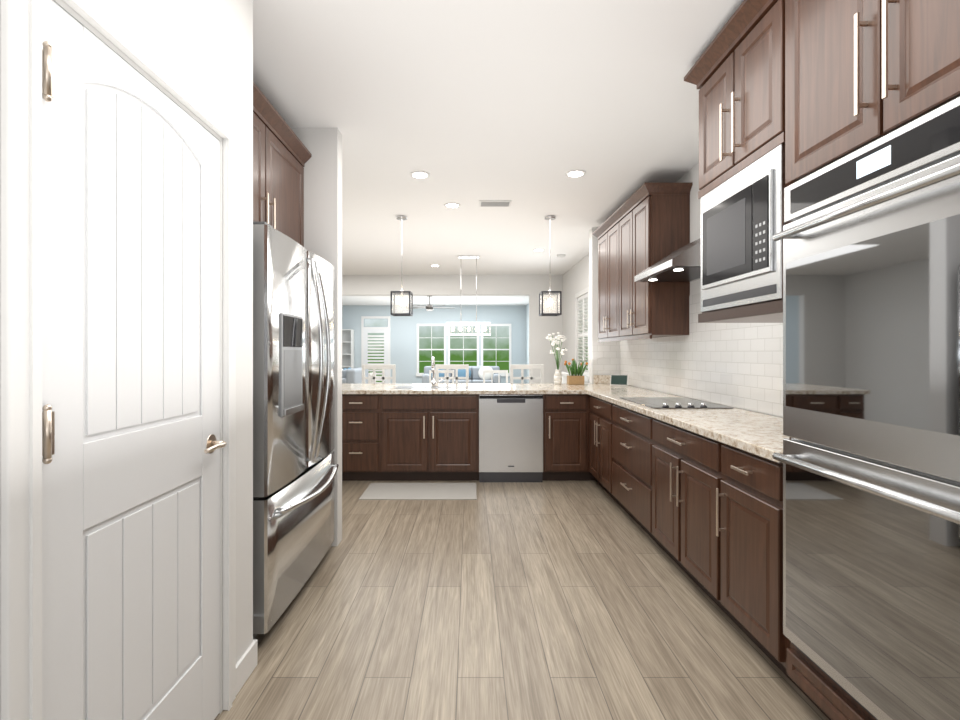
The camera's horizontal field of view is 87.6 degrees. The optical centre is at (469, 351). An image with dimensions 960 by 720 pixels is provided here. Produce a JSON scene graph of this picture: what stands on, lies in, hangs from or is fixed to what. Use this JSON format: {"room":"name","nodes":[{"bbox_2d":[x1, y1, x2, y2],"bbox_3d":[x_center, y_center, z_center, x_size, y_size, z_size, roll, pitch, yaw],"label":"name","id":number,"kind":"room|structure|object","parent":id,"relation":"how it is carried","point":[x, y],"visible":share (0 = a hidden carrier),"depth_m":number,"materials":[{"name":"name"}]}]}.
{"room":"kitchen","nodes":[
{"label":"kitchen","id":0,"kind":"room"},
{"bbox_2d":[61,0,252,710],"bbox_3d":[-0.950,-0.100,0.025,0.120,2.780,4.050,0,0,0],"label":"wall","id":1,"kind":"structure","parent":0,"point":[203,49],"depth_m":1.91,"materials":[{"name":"paint"}]},
{"bbox_2d":[0,0,235,719],"bbox_3d":[-0.938,0.229,1.405,0.144,2.122,0.920,0,0,0],"label":"door frame","id":2,"kind":"structure","parent":1,"relation":"attached to","point":[20,359],"depth_m":0.99,"materials":[{"name":"white wood"}]},
{"bbox_2d":[42,0,226,719],"bbox_3d":[-0.879,0.265,1.403,0.097,2.030,0.754,0,0,0],"label":"pantry door","id":3,"kind":"structure","parent":1,"relation":"in","point":[132,444],"depth_m":1.29,"materials":[{"name":"white wood"}]},
{"bbox_2d":[236,639,257,694],"bbox_3d":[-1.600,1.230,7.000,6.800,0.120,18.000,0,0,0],"label":"baseboard","id":4,"kind":"structure","parent":1,"relation":"attached to","point":[246,663],"depth_m":1.96,"materials":[{"name":"white wood"}]},
{"bbox_2d":[253,82,311,246],"bbox_3d":[-1.353,-0.945,2.685,0.605,0.730,1.254,0,0,0],"label":"upper cabinet","id":5,"kind":"object","parent":1,"relation":"attached to","point":[282,155],"visible":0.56,"depth_m":2.83,"materials":[{"name":"brown wood"}]},
{"bbox_2d":[291,128,341,545],"bbox_3d":[-2.940,-0.100,3.380,4.120,2.780,0.120,0,0,0],"label":"wall","id":6,"kind":"structure","parent":0,"point":[323,202],"depth_m":3.32,"materials":[{"name":"paint"}]},
{"bbox_2d":[342,305,525,383],"bbox_3d":[-1.600,-0.100,16.060,6.800,2.780,0.120,0,0,0],"label":"wall","id":7,"kind":"structure","parent":0,"point":[403,343],"depth_m":16.00,"materials":[{"name":"paint"}]},
{"bbox_2d":[361,316,389,383],"bbox_3d":[-3.010,0.072,15.988,0.930,2.435,0.022,0,0,0],"label":"door","id":8,"kind":"structure","parent":7,"relation":"in","point":[375,345],"depth_m":15.98,"materials":[{"name":"white wood"}]},
{"bbox_2d":[416,324,445,375],"bbox_3d":[-1.230,-0.065,15.974,0.990,1.680,0.050,0,0,0],"label":"window","id":9,"kind":"structure","parent":7,"relation":"in","point":[431,340],"depth_m":15.99,"materials":[{"name":"clear glass"}]},
{"bbox_2d":[448,324,478,365],"bbox_3d":[-0.210,-0.065,15.974,1.050,1.680,0.050,0,0,0],"label":"window","id":10,"kind":"structure","parent":7,"relation":"in","point":[463,349],"depth_m":15.99,"materials":[{"name":"clear glass"}]},
{"bbox_2d":[481,324,510,375],"bbox_3d":[0.835,-0.065,15.974,1.020,1.680,0.050,0,0,0],"label":"window","id":11,"kind":"structure","parent":7,"relation":"in","point":[496,347],"depth_m":15.99,"materials":[{"name":"clear glass"}]},
{"bbox_2d":[342,275,562,383],"bbox_3d":[-1.600,-0.100,9.775,6.800,2.780,0.150,0,0,0],"label":"wall","id":12,"kind":"structure","parent":0,"point":[532,287],"depth_m":9.70,"materials":[{"name":"paint"}]},
{"bbox_2d":[253,0,743,304],"bbox_3d":[-1.100,-1.520,7.900,10.200,0.060,20.200,0,0,0],"label":"ceiling","id":13,"kind":"structure","parent":0,"point":[524,106],"depth_m":3.10,"materials":[{"name":"paint"}]},
{"bbox_2d":[390,215,412,315],"bbox_3d":[-0.750,-0.946,5.500,0.216,1.088,0.216,0,0,0],"label":"pendant light","id":14,"kind":"object","parent":13,"relation":"hanging from","point":[401,293],"visible":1,"depth_m":5.45,"materials":[{"name":"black metal"}]},
{"bbox_2d":[410,171,429,178],"bbox_3d":[-0.420,-1.486,4.200,0.170,0.008,0.170,0,0,0],"label":"recessed light","id":15,"kind":"object","parent":13,"relation":"in","point":[419,174],"visible":1,"depth_m":4.18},
{"bbox_2d":[406,296,445,310],"bbox_3d":[-1.048,-1.280,13.043,1.293,0.420,1.236,0,0,0],"label":"ceiling fan","id":16,"kind":"object","parent":13,"relation":"hanging from","point":[429,307],"visible":0.81,"depth_m":12.94,"materials":[{"name":"silver metal"}]},
{"bbox_2d":[444,203,460,207],"bbox_3d":[-0.180,-1.486,5.070,0.170,0.008,0.170,0,0,0],"label":"recessed light","id":17,"kind":"object","parent":13,"relation":"in","point":[452,205],"visible":0.98,"depth_m":5.06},
{"bbox_2d":[447,255,490,334],"bbox_3d":[-0.020,-0.876,7.760,0.676,1.228,0.276,0,0,0],"label":"chandelier","id":18,"kind":"object","parent":13,"relation":"hanging from","point":[468,323],"visible":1,"depth_m":7.75,"materials":[{"name":"silver metal"}]},
{"bbox_2d":[479,200,511,206],"bbox_3d":[0.250,-1.483,5.000,0.320,0.013,0.180,0,0,0],"label":"ceiling vent","id":19,"kind":"object","parent":13,"relation":"in","point":[494,203],"visible":0.96,"depth_m":4.97,"materials":[{"name":"metal"}]},
{"bbox_2d":[539,215,561,315],"bbox_3d":[0.880,-0.946,5.500,0.216,1.088,0.216,0,0,0],"label":"pendant light","id":20,"kind":"object","parent":13,"relation":"hanging from","point":[550,301],"visible":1,"depth_m":5.40,"materials":[{"name":"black metal"}]},
{"bbox_2d":[557,254,565,257],"bbox_3d":[1.400,-1.470,7.680,0.140,0.040,0.140,0,0,0],"label":"smoke detector","id":21,"kind":"object","parent":13,"relation":"attached to","point":[561,255],"visible":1,"depth_m":7.63,"materials":[{"name":"white plastic"}]},
{"bbox_2d":[565,170,585,177],"bbox_3d":[0.880,-1.486,4.170,0.170,0.008,0.170,0,0,0],"label":"recessed light","id":22,"kind":"object","parent":13,"relation":"in","point":[575,173],"visible":1,"depth_m":4.16,"materials":[{"name":"white"}]},
{"bbox_2d":[214,481,828,719],"bbox_3d":[-1.100,1.320,7.900,10.200,0.060,20.200,0,0,0],"label":"floor","id":23,"kind":"structure","parent":0,"point":[568,600],"depth_m":2.33,"materials":[{"name":"brown wood"}]},
{"bbox_2d":[253,221,338,638],"bbox_3d":[-1.195,0.362,2.700,0.850,1.855,1.100,0,0,0],"label":"fridge","id":24,"kind":"object","parent":23,"relation":"on","point":[295,467],"visible":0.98,"depth_m":2.39,"materials":[{"name":"metal"}]},
{"bbox_2d":[342,329,353,368],"bbox_3d":[-4.150,0.288,15.819,0.900,2.003,0.358,0,0,0],"label":"bookshelf","id":25,"kind":"object","parent":23,"relation":"on","point":[347,348],"visible":0.23,"depth_m":15.98,"materials":[{"name":"white wood"}]},
{"bbox_2d":[342,367,368,383],"bbox_3d":[-3.310,0.857,13.200,0.940,0.865,1.700,0,0,0],"label":"sofa","id":26,"kind":"object","parent":23,"relation":"on","point":[351,376],"visible":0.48,"depth_m":12.51,"materials":[{"name":"fabric"}]},
{"bbox_2d":[342,463,381,480],"bbox_3d":[-1.120,0.852,5.241,0.460,0.875,0.638,0,0,0],"label":"base cabinet","id":27,"kind":"object","parent":23,"relation":"on","point":[350,471],"depth_m":4.99,"materials":[{"name":"brown wood"}]},
{"bbox_2d":[368,372,375,383],"bbox_3d":[-1.317,0.805,7.780,0.445,0.970,0.450,0,0,0],"label":"dining chair","id":28,"kind":"object","parent":23,"relation":"on","point":[370,381],"visible":0.17,"depth_m":7.66,"materials":[{"name":"white wood"}]},
{"bbox_2d":[362,364,395,383],"bbox_3d":[-1.170,0.725,6.215,0.450,1.130,0.430,0,0,0],"label":"counter stool","id":29,"kind":"object","parent":23,"relation":"on","point":[383,367],"visible":0.27,"depth_m":6.40,"materials":[{"name":"white wood"}]},
{"bbox_2d":[359,483,476,499],"bbox_3d":[-0.455,1.285,4.630,1.030,0.008,0.540,0,0,0],"label":"mat","id":30,"kind":"object","parent":23,"relation":"on","point":[420,491],"visible":0.94,"depth_m":4.59,"materials":[{"name":"grey fabric"}]},
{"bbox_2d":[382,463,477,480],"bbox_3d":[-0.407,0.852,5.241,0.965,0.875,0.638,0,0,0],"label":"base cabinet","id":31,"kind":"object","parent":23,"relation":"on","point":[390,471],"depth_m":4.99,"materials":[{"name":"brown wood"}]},
{"bbox_2d":[429,370,453,383],"bbox_3d":[-0.500,0.805,8.617,0.450,0.970,0.445,0,0,0],"label":"dining chair","id":32,"kind":"object","parent":23,"relation":"on","point":[444,371],"visible":0.27,"depth_m":8.81,"materials":[{"name":"white wood"}]},
{"bbox_2d":[435,364,468,383],"bbox_3d":[-0.230,0.725,6.215,0.450,1.130,0.430,0,0,0],"label":"counter stool","id":33,"kind":"object","parent":23,"relation":"on","point":[447,367],"visible":0.29,"depth_m":6.40,"materials":[{"name":"white wood"}]},
{"bbox_2d":[440,383,480,383],"bbox_3d":[-0.250,1.070,13.300,1.100,0.440,0.600,0,0,0],"label":"coffee table","id":34,"kind":"object","parent":23,"relation":"on","point":[462,383],"visible":0.17,"depth_m":13.51,"materials":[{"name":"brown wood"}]},
{"bbox_2d":[422,366,500,383],"bbox_3d":[-0.250,0.857,14.890,2.300,0.865,0.940,0,0,0],"label":"sofa","id":35,"kind":"object","parent":23,"relation":"on","point":[475,374],"visible":0.35,"depth_m":14.79,"materials":[{"name":"fabric"}]},
{"bbox_2d":[483,370,507,383],"bbox_3d":[0.450,0.805,8.617,0.450,0.970,0.445,0,0,0],"label":"dining chair","id":36,"kind":"object","parent":23,"relation":"on","point":[495,371],"visible":0.23,"depth_m":8.81,"materials":[{"name":"white wood"}]},
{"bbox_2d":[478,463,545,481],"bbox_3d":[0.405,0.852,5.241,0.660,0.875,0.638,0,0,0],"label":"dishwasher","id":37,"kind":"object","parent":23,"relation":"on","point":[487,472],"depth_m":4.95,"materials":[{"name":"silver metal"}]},
{"bbox_2d":[510,364,543,383],"bbox_3d":[0.730,0.725,6.215,0.450,1.130,0.430,0,0,0],"label":"counter stool","id":38,"kind":"object","parent":23,"relation":"on","point":[522,367],"visible":0.19,"depth_m":6.40,"materials":[{"name":"white wood"}]},
{"bbox_2d":[561,372,568,383],"bbox_3d":[1.268,0.805,7.780,0.445,0.970,0.450,0,0,0],"label":"dining chair","id":39,"kind":"object","parent":23,"relation":"on","point":[564,377],"visible":0.15,"depth_m":7.81,"materials":[{"name":"white wood"}]},
{"bbox_2d":[546,463,585,480],"bbox_3d":[0.963,0.852,5.241,0.455,0.875,0.638,0,0,0],"label":"base cabinet","id":40,"kind":"object","parent":23,"relation":"on","point":[554,471],"depth_m":4.99,"materials":[{"name":"brown wood"}]},
{"bbox_2d":[586,463,609,494],"bbox_3d":[1.477,0.852,4.519,0.619,0.875,0.765,0,0,0],"label":"base cabinet","id":41,"kind":"object","parent":23,"relation":"on","point":[598,472],"depth_m":4.54,"materials":[{"name":"brown wood"}]},
{"bbox_2d":[610,463,645,531],"bbox_3d":[1.477,0.852,3.682,0.619,0.875,0.910,0,0,0],"label":"base cabinet","id":42,"kind":"object","parent":23,"relation":"on","point":[627,480],"depth_m":3.65,"materials":[{"name":"brown wood"}]},
{"bbox_2d":[646,463,713,600],"bbox_3d":[1.477,0.852,2.787,0.619,0.875,0.880,0,0,0],"label":"base cabinet","id":43,"kind":"object","parent":23,"relation":"on","point":[696,495],"depth_m":2.72,"materials":[{"name":"brown wood"}]},
{"bbox_2d":[714,461,807,697],"bbox_3d":[1.477,0.852,2.107,0.619,0.875,0.481,0,0,0],"label":"base cabinet","id":44,"kind":"object","parent":23,"relation":"on","point":[748,497],"depth_m":2.08,"materials":[{"name":"brown wood"}]},
{"bbox_2d":[342,383,788,462],"bbox_3d":[0.068,0.394,3.908,3.436,0.040,4.084,0,0,0],"label":"countertop","id":45,"kind":"structure","parent":44,"relation":"on","point":[382,423],"depth_m":4.92,"materials":[{"name":"beige stone"}]},
{"bbox_2d":[431,356,442,385],"bbox_3d":[-0.361,0.210,5.431,0.130,0.327,0.191,0,0,0],"label":"faucet","id":46,"kind":"object","parent":45,"relation":"on","point":[433,382],"visible":1,"depth_m":5.49,"materials":[{"name":"silver metal"}]},
{"bbox_2d":[546,332,567,383],"bbox_3d":[0.998,0.069,5.804,0.257,0.609,0.257,0,0,0],"label":"flower vase","id":47,"kind":"object","parent":45,"relation":"on","point":[557,375],"visible":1,"depth_m":5.76,"materials":[{"name":"white ceramic"}]},
{"bbox_2d":[564,359,587,384],"bbox_3d":[1.219,0.224,5.772,0.276,0.300,0.201,0,0,0],"label":"planter box","id":48,"kind":"object","parent":45,"relation":"on","point":[574,378],"visible":1,"depth_m":5.72,"materials":[{"name":"brown wood"}]},
{"bbox_2d":[610,374,627,385],"bbox_3d":[1.650,0.311,5.517,0.190,0.125,0.075,0,0,30],"label":"smart display","id":49,"kind":"object","parent":45,"relation":"on","point":[618,380],"visible":1,"depth_m":5.50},
{"bbox_2d":[619,397,732,408],"bbox_3d":[1.480,0.358,3.690,0.530,0.032,0.760,0,0,0],"label":"cooktop","id":50,"kind":"object","parent":45,"relation":"in","point":[669,403],"visible":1,"depth_m":3.58,"materials":[{"name":"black glass"}]},
{"bbox_2d":[772,0,959,719],"bbox_3d":[1.437,-0.072,1.421,0.723,2.725,0.883,0,0,0],"label":"tall cabinet","id":51,"kind":"object","parent":23,"relation":"on","point":[869,235],"visible":1,"depth_m":1.43,"materials":[{"name":"brown wood"}]},
{"bbox_2d":[589,227,599,383],"bbox_3d":[1.630,-0.100,6.048,0.340,2.780,0.145,0,0,0],"label":"wall","id":52,"kind":"structure","parent":0,"point":[593,287],"depth_m":5.97,"materials":[{"name":"paint"}]},
{"bbox_2d":[594,375,610,382],"bbox_3d":[1.628,0.325,5.940,0.316,0.099,0.020,0,0,0],"label":"backsplash","id":53,"kind":"structure","parent":52,"relation":"attached to","point":[597,378],"depth_m":5.93,"materials":[{"name":"beige stone"}]},
{"bbox_2d":[526,163,782,417],"bbox_3d":[1.854,-0.100,7.060,0.132,2.780,18.120,0,0,0],"label":"wall","id":54,"kind":"structure","parent":0,"point":[575,278],"depth_m":8.41,"materials":[{"name":"paint"}]},
{"bbox_2d":[575,287,588,380],"bbox_3d":[1.805,-0.270,7.985,0.092,1.420,1.030,0,0,0],"label":"window shutters","id":55,"kind":"object","parent":54,"relation":"attached to","point":[583,310],"visible":0.85,"depth_m":7.97,"materials":[{"name":"white wood"}]},
{"bbox_2d":[596,222,643,341],"bbox_3d":[1.629,-0.723,5.312,0.336,1.166,0.815,0,0,0],"label":"upper cabinet","id":56,"kind":"object","parent":54,"relation":"attached to","point":[606,239],"depth_m":5.32,"materials":[{"name":"brown wood"}]},
{"bbox_2d":[616,190,690,337],"bbox_3d":[1.629,-0.723,4.498,0.336,1.166,0.815,0,0,0],"label":"upper cabinet","id":57,"kind":"object","parent":54,"relation":"attached to","point":[644,226],"depth_m":4.10,"materials":[{"name":"brown wood"}]},
{"bbox_2d":[634,238,700,281],"bbox_3d":[1.568,-0.697,3.690,0.460,0.266,0.760,0,0,0],"label":"range hood","id":58,"kind":"object","parent":54,"relation":"attached to","point":[682,264],"visible":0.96,"depth_m":3.56,"materials":[{"name":"silver metal"}]},
{"bbox_2d":[592,293,782,416],"bbox_3d":[1.630,-0.043,3.921,0.338,0.834,4.106,0,0,0],"label":"backsplash","id":59,"kind":"structure","parent":54,"relation":"attached to","point":[738,365],"depth_m":3.74,"materials":[{"name":"tile"}]},
{"bbox_2d":[684,0,788,322],"bbox_3d":[1.458,-0.792,2.240,0.680,1.285,0.749,0,0,0],"label":"upper cabinet","id":60,"kind":"object","parent":54,"relation":"attached to","point":[735,74],"visible":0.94,"depth_m":2.13,"materials":[{"name":"brown wood"}]}
]}

